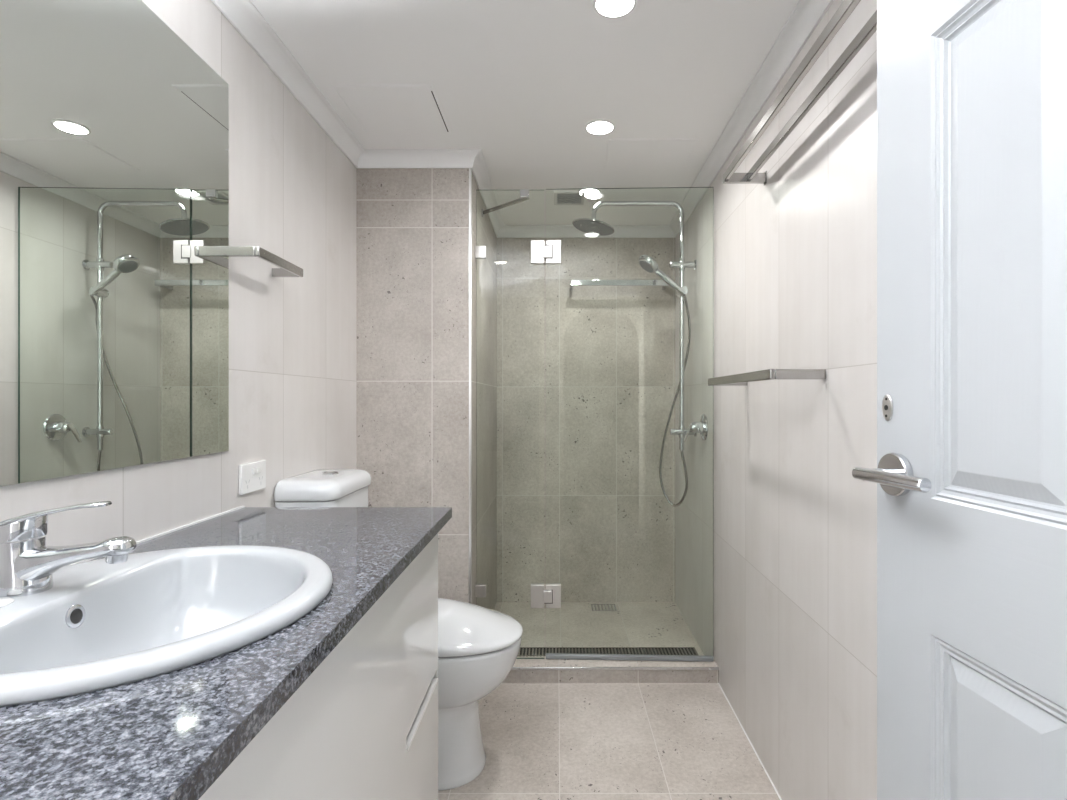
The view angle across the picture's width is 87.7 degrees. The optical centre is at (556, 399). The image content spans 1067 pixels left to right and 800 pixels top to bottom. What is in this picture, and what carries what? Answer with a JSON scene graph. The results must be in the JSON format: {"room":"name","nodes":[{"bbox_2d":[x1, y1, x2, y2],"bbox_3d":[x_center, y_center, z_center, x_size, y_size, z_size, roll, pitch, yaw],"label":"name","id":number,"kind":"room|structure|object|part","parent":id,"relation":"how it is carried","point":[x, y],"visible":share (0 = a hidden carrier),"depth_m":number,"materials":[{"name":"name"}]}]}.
{"room":"bathroom","nodes":[
{"label":"bathroom","id":0,"kind":"room"},
{"bbox_2d":[0,0,356,545],"bbox_3d":[-0.870,0.087,1.490,0.100,2.185,3.700,0,0,0],"label":"wall","id":1,"kind":"structure","parent":0,"point":[293,191],"depth_m":1.56,"materials":[{"name":"tile"}]},
{"bbox_2d":[0,0,228,485],"bbox_3d":[-0.817,-0.328,0.838,0.006,0.908,1.075,0,0,0],"label":"wall mirror","id":2,"kind":"object","parent":1,"relation":"attached to","point":[114,131],"visible":1,"depth_m":1.01,"materials":[{"name":"white mirror"}]},
{"bbox_2d":[239,460,265,494],"bbox_3d":[-0.813,0.206,1.488,0.013,0.078,0.121,0,0,0],"label":"power outlet","id":3,"kind":"object","parent":1,"relation":"attached to","point":[252,476],"visible":1,"depth_m":1.48,"materials":[{"name":"white plastic"}]},
{"bbox_2d":[226,246,302,276],"bbox_3d":[-0.776,-0.367,1.486,0.087,0.025,0.240,0,0,0],"label":"towel rail","id":4,"kind":"object","parent":1,"relation":"attached to","point":[287,269],"visible":1,"depth_m":1.43,"materials":[{"name":"silver metal"}]},
{"bbox_3d":[-0.782,-0.367,1.372,0.075,0.024,0.012,0,0,0],"label":"arm","id":5,"kind":"part","parent":4,"relation":"part of","materials":[{"name":"silver metal"}]},
{"bbox_3d":[-0.782,-0.367,1.600,0.075,0.024,0.012,0,0,0],"label":"arm","id":6,"kind":"part","parent":4,"relation":"part of","materials":[{"name":"silver metal"}]},
{"bbox_2d":[357,168,496,609],"bbox_3d":[-0.586,0.087,2.805,0.468,2.185,1.070,0,0,0],"label":"wall","id":7,"kind":"structure","parent":0,"point":[413,223],"depth_m":2.27,"materials":[{"name":"tile"}]},
{"bbox_2d":[469,168,471,602],"bbox_3d":[-0.355,0.117,2.273,0.010,2.127,0.010,0,0,0],"label":"trim","id":8,"kind":"structure","parent":7,"relation":"attached to","point":[470,169],"depth_m":2.27,"materials":[{"name":"white metal"}]},
{"bbox_2d":[251,0,798,224],"bbox_3d":[0.325,-1.055,0.790,2.550,0.100,5.100,0,0,0],"label":"ceiling","id":9,"kind":"structure","parent":0,"point":[518,82],"depth_m":1.69,"materials":[{"name":"white paint"}]},
{"bbox_2d":[331,85,450,132],"bbox_3d":[-0.560,-1.003,1.925,0.322,0.003,0.312,0,0,0],"label":"access hatch","id":10,"kind":"object","parent":9,"relation":"attached to","point":[376,108],"visible":1,"depth_m":1.90,"materials":[{"name":"white paint"}]},
{"bbox_2d":[554,192,584,204],"bbox_3d":[0.060,-1.002,2.760,0.150,0.006,0.170,0,0,0],"label":"ceiling vent","id":11,"kind":"object","parent":9,"relation":"in","point":[560,198],"visible":1,"depth_m":2.76,"materials":[{"name":"white plastic"}]},
{"bbox_2d":[557,194,580,203],"bbox_3d":[0.060,-1.002,2.760,0.120,0.005,0.140,0,0,0],"label":"grille","id":12,"kind":"object","parent":11,"relation":"attached to","point":[561,198],"depth_m":2.77,"materials":[{"name":"grey plastic"}]},
{"bbox_2d":[578,187,600,196],"bbox_3d":[0.155,-1.002,2.675,0.111,0.006,0.111,0,0,0],"label":"recessed light","id":13,"kind":"object","parent":9,"relation":"in","point":[588,192],"visible":0.88,"depth_m":2.67,"materials":[{"name":"white plastic"}]},
{"bbox_2d":[585,119,614,134],"bbox_3d":[0.158,-1.002,2.040,0.111,0.006,0.111,0,0,0],"label":"recessed light","id":14,"kind":"object","parent":9,"relation":"in","point":[598,126],"visible":1,"depth_m":2.04,"materials":[{"name":"white plastic"}]},
{"bbox_2d":[593,0,636,17],"bbox_3d":[0.146,-1.002,1.400,0.111,0.006,0.111,0,0,0],"label":"recessed light","id":15,"kind":"object","parent":9,"relation":"in","point":[605,8],"visible":1,"depth_m":1.41,"materials":[{"name":"white plastic"}]},
{"bbox_2d":[497,238,674,601],"bbox_3d":[0.224,0.087,3.290,1.153,2.185,0.100,0,0,0],"label":"wall","id":16,"kind":"structure","parent":0,"point":[586,374],"depth_m":3.24,"materials":[{"name":"tile"}]},
{"bbox_2d":[570,280,668,289],"bbox_3d":[0.352,-0.658,3.174,0.551,0.034,0.133,0,0,0],"label":"shelf","id":17,"kind":"object","parent":16,"relation":"attached to","point":[662,283],"visible":0.84,"depth_m":3.11,"materials":[{"name":"silver metal"}]},
{"bbox_2d":[438,602,779,799],"bbox_3d":[0.325,1.230,0.790,2.550,0.100,5.100,0,0,0],"label":"floor","id":18,"kind":"structure","parent":0,"point":[542,741],"depth_m":1.98,"materials":[{"name":"tile"}]},
{"bbox_2d":[199,533,437,799],"bbox_3d":[-0.560,0.744,0.790,0.518,0.873,1.260,0,0,0],"label":"vanity cabinet","id":19,"kind":"object","parent":18,"relation":"on","point":[363,725],"visible":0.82,"depth_m":0.89,"materials":[{"name":"white paint"}]},
{"bbox_2d":[0,506,451,799],"bbox_3d":[-0.547,0.291,0.799,0.546,0.030,1.299,0,0,0],"label":"countertop","id":20,"kind":"structure","parent":19,"relation":"on","point":[171,735],"depth_m":0.53,"materials":[{"name":"grey stone"}]},
{"bbox_2d":[0,501,135,597],"bbox_3d":[-0.668,0.199,0.757,0.178,0.122,0.056,0,0,0],"label":"mixer tap","id":21,"kind":"object","parent":20,"relation":"on","point":[28,566],"visible":1,"depth_m":0.74,"materials":[{"name":"silver metal"}]},
{"bbox_3d":[-0.684,0.156,0.757,0.145,0.035,0.047,0,0,0],"label":"lever","id":22,"kind":"part","parent":21,"relation":"part of","materials":[{"name":"silver metal"}]},
{"bbox_3d":[-0.661,0.219,0.757,0.163,0.065,0.047,0,0,0],"label":"spout","id":23,"kind":"part","parent":21,"relation":"part of","materials":[{"name":"silver metal"}]},
{"bbox_2d":[0,545,332,706],"bbox_3d":[-0.567,0.336,0.750,0.488,0.154,0.508,0,0,0],"label":"basin","id":24,"kind":"object","parent":20,"relation":"in","point":[101,625],"visible":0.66,"depth_m":0.79,"materials":[{"name":"white ceramic"}]},
{"bbox_2d":[0,597,13,606],"bbox_3d":[-0.716,0.258,0.706,0.037,0.006,0.037,0,0,0],"label":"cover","id":25,"kind":"object","parent":24,"relation":"on","point":[4,601],"visible":1,"depth_m":0.71,"materials":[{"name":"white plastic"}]},
{"bbox_3d":[-0.311,0.706,1.262,0.022,0.006,0.284,0,0,0],"label":"finger pull","id":26,"kind":"part","parent":19,"relation":"part of","materials":[{"name":"white plastic"}]},
{"bbox_2d":[274,469,522,790],"bbox_3d":[-0.464,0.705,1.795,0.706,0.949,0.395,0,0,0],"label":"toilet","id":27,"kind":"object","parent":18,"relation":"on","point":[479,646],"visible":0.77,"depth_m":1.70,"materials":[{"name":"white ceramic"}]},
{"bbox_3d":[-0.729,0.265,1.776,0.178,0.058,0.357,0,0,0],"label":"cistern lid","id":28,"kind":"part","parent":27,"relation":"part of","materials":[{"name":"white ceramic"}]},
{"bbox_3d":[-0.362,0.754,1.805,0.476,0.027,0.356,0,0,0],"label":"seat","id":29,"kind":"part","parent":27,"relation":"part of","materials":[{"name":"white plastic"}]},
{"bbox_3d":[-0.356,0.712,1.805,0.490,0.100,0.375,0,0,0],"label":"lid","id":30,"kind":"part","parent":27,"relation":"part of","materials":[{"name":"white ceramic"}]},
{"bbox_2d":[591,604,616,610],"bbox_3d":[0.265,1.178,3.150,0.140,0.004,0.100,0,0,0],"label":"floor drain","id":31,"kind":"object","parent":18,"relation":"on","point":[591,604],"depth_m":3.15,"materials":[{"name":"silver metal"}]},
{"bbox_2d":[517,647,697,655],"bbox_3d":[0.152,1.177,2.530,0.999,0.006,0.211,0,0,0],"label":"linear drain","id":32,"kind":"object","parent":18,"relation":"on","point":[523,651],"visible":0.31,"depth_m":2.60,"materials":[{"name":"silver metal"}]},
{"bbox_2d":[502,656,718,682],"bbox_3d":[0.162,1.146,2.360,1.027,0.068,0.104,0,0,0],"label":"kerb","id":33,"kind":"object","parent":18,"relation":"on","point":[544,670],"visible":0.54,"depth_m":2.31,"materials":[{"name":"tile"}]},
{"bbox_2d":[475,189,543,658],"bbox_3d":[-0.205,0.103,2.498,0.302,2.018,0.241,0,0,0],"label":"fixed glass panel","id":34,"kind":"object","parent":33,"relation":"on","point":[480,251],"visible":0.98,"depth_m":2.39,"materials":[{"name":"grey"}]},
{"bbox_3d":[-0.237,-0.876,2.501,0.300,0.017,0.017,0,0,41],"label":"brace arm","id":35,"kind":"part","parent":34,"relation":"part of","materials":[{"name":"silver metal"}]},
{"bbox_2d":[531,187,713,661],"bbox_3d":[0.276,0.102,2.380,0.780,2.019,0.033,0,0,2],"label":"glass shower door","id":36,"kind":"structure","parent":34,"relation":"attached to","point":[550,595],"depth_m":2.38,"materials":[{"name":"grey"}]},
{"bbox_3d":[0.308,0.097,2.377,0.715,2.007,0.009,0,0,2],"label":"glass pane","id":37,"kind":"part","parent":36,"relation":"part of","materials":[{"name":"grey"}]},
{"bbox_2d":[675,0,876,799],"bbox_3d":[0.710,0.087,1.490,0.100,2.185,3.702,0,0,1],"label":"wall","id":38,"kind":"structure","parent":0,"point":[776,533],"depth_m":1.54,"materials":[{"name":"tile"}]},
{"bbox_2d":[211,0,833,237],"bbox_3d":[-0.065,-0.976,1.440,1.510,0.058,3.599,0,0,0],"label":"trim","id":39,"kind":"structure","parent":38,"relation":"attached to","point":[243,15],"depth_m":1.96,"materials":[{"name":"white paint"}]},
{"bbox_2d":[572,201,696,449],"bbox_3d":[0.378,-0.366,2.688,0.608,1.222,0.208,0,0,0],"label":"shower","id":40,"kind":"object","parent":38,"relation":"attached to","point":[592,226],"visible":0.92,"depth_m":2.71,"materials":[{"name":"silver metal"}]},
{"bbox_3d":[0.175,-0.832,2.688,0.194,0.043,0.198,0,0,0],"label":"spray plate","id":41,"kind":"part","parent":40,"relation":"part of","materials":[{"name":"grey metal"}]},
{"bbox_2d":[638,255,690,506],"bbox_3d":[0.537,-0.074,2.723,0.201,1.241,0.312,0,0,33],"label":"shower","id":42,"kind":"object","parent":40,"relation":"attached to","point":[649,264],"visible":0.99,"depth_m":2.73,"materials":[{"name":"silver metal"}]},
{"bbox_3d":[0.542,-0.567,2.667,0.154,0.132,0.034,0,0,0],"label":"handle","id":43,"kind":"part","parent":42,"relation":"part of","materials":[{"name":"silver metal"}]},
{"bbox_2d":[685,414,707,441],"bbox_3d":[0.637,0.130,2.550,0.083,0.134,0.124,0,0,0],"label":"shower mixer","id":44,"kind":"object","parent":38,"relation":"attached to","point":[701,427],"visible":1,"depth_m":2.53,"materials":[{"name":"silver metal"}]},
{"bbox_3d":[0.615,0.150,2.565,0.023,0.094,0.078,0,0,-19],"label":"lever","id":45,"kind":"part","parent":44,"relation":"part of","materials":[{"name":"silver metal"}]},
{"bbox_3d":[0.672,0.125,2.550,0.012,0.124,0.124,0,0,0],"label":"plate","id":46,"kind":"part","parent":44,"relation":"part of","materials":[{"name":"silver metal"}]},
{"bbox_2d":[718,683,781,799],"bbox_3d":[0.653,1.179,1.220,0.005,0.003,2.180,0,0,1],"label":"trim","id":47,"kind":"structure","parent":38,"relation":"attached to","point":[718,683],"depth_m":1.89,"materials":[{"name":"white plastic"}]},
{"bbox_2d":[708,369,825,385],"bbox_3d":[0.594,-0.063,1.655,0.147,0.026,0.603,0,0,0],"label":"towel rail","id":48,"kind":"object","parent":38,"relation":"attached to","point":[741,379],"visible":1,"depth_m":1.38,"materials":[{"name":"silver metal"}]},
{"bbox_3d":[0.606,-0.063,1.950,0.124,0.025,0.013,0,0,0],"label":"arm","id":49,"kind":"part","parent":48,"relation":"part of","materials":[{"name":"silver metal"}]},
{"bbox_3d":[0.595,-0.063,1.360,0.124,0.025,0.013,0,0,0],"label":"arm","id":50,"kind":"part","parent":48,"relation":"part of","materials":[{"name":"silver metal"}]},
{"bbox_2d":[723,0,876,184],"bbox_3d":[0.590,-0.706,1.351,0.134,0.039,0.854,0,0,1],"label":"towel rack","id":51,"kind":"object","parent":38,"relation":"attached to","point":[847,7],"visible":1,"depth_m":1.25,"materials":[{"name":"silver metal"}]},
{"bbox_2d":[852,0,1066,799],"bbox_3d":[0.536,0.154,0.520,0.101,2.039,0.760,0,0,-5],"label":"door","id":52,"kind":"structure","parent":38,"relation":"in","point":[970,474],"depth_m":0.72,"materials":[{"name":"white paint"}]},
{"bbox_3d":[0.472,0.112,0.791,0.020,0.022,0.142,0,0,-5],"label":"lever","id":53,"kind":"part","parent":52,"relation":"part of","materials":[{"name":"silver metal"}]},
{"bbox_3d":[0.517,0.114,0.850,0.012,0.066,0.066,0,0,-5],"label":"handle","id":54,"kind":"part","parent":52,"relation":"part of","materials":[{"name":"silver metal"}]},
{"bbox_3d":[0.543,-0.189,0.683,0.011,0.655,0.207,0,0,-5],"label":"panel","id":55,"kind":"part","parent":52,"relation":"part of","materials":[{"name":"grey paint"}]},
{"bbox_3d":[0.543,0.655,0.683,0.011,0.649,0.207,0,0,-5],"label":"panel","id":56,"kind":"part","parent":52,"relation":"part of","materials":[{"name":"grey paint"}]}
]}

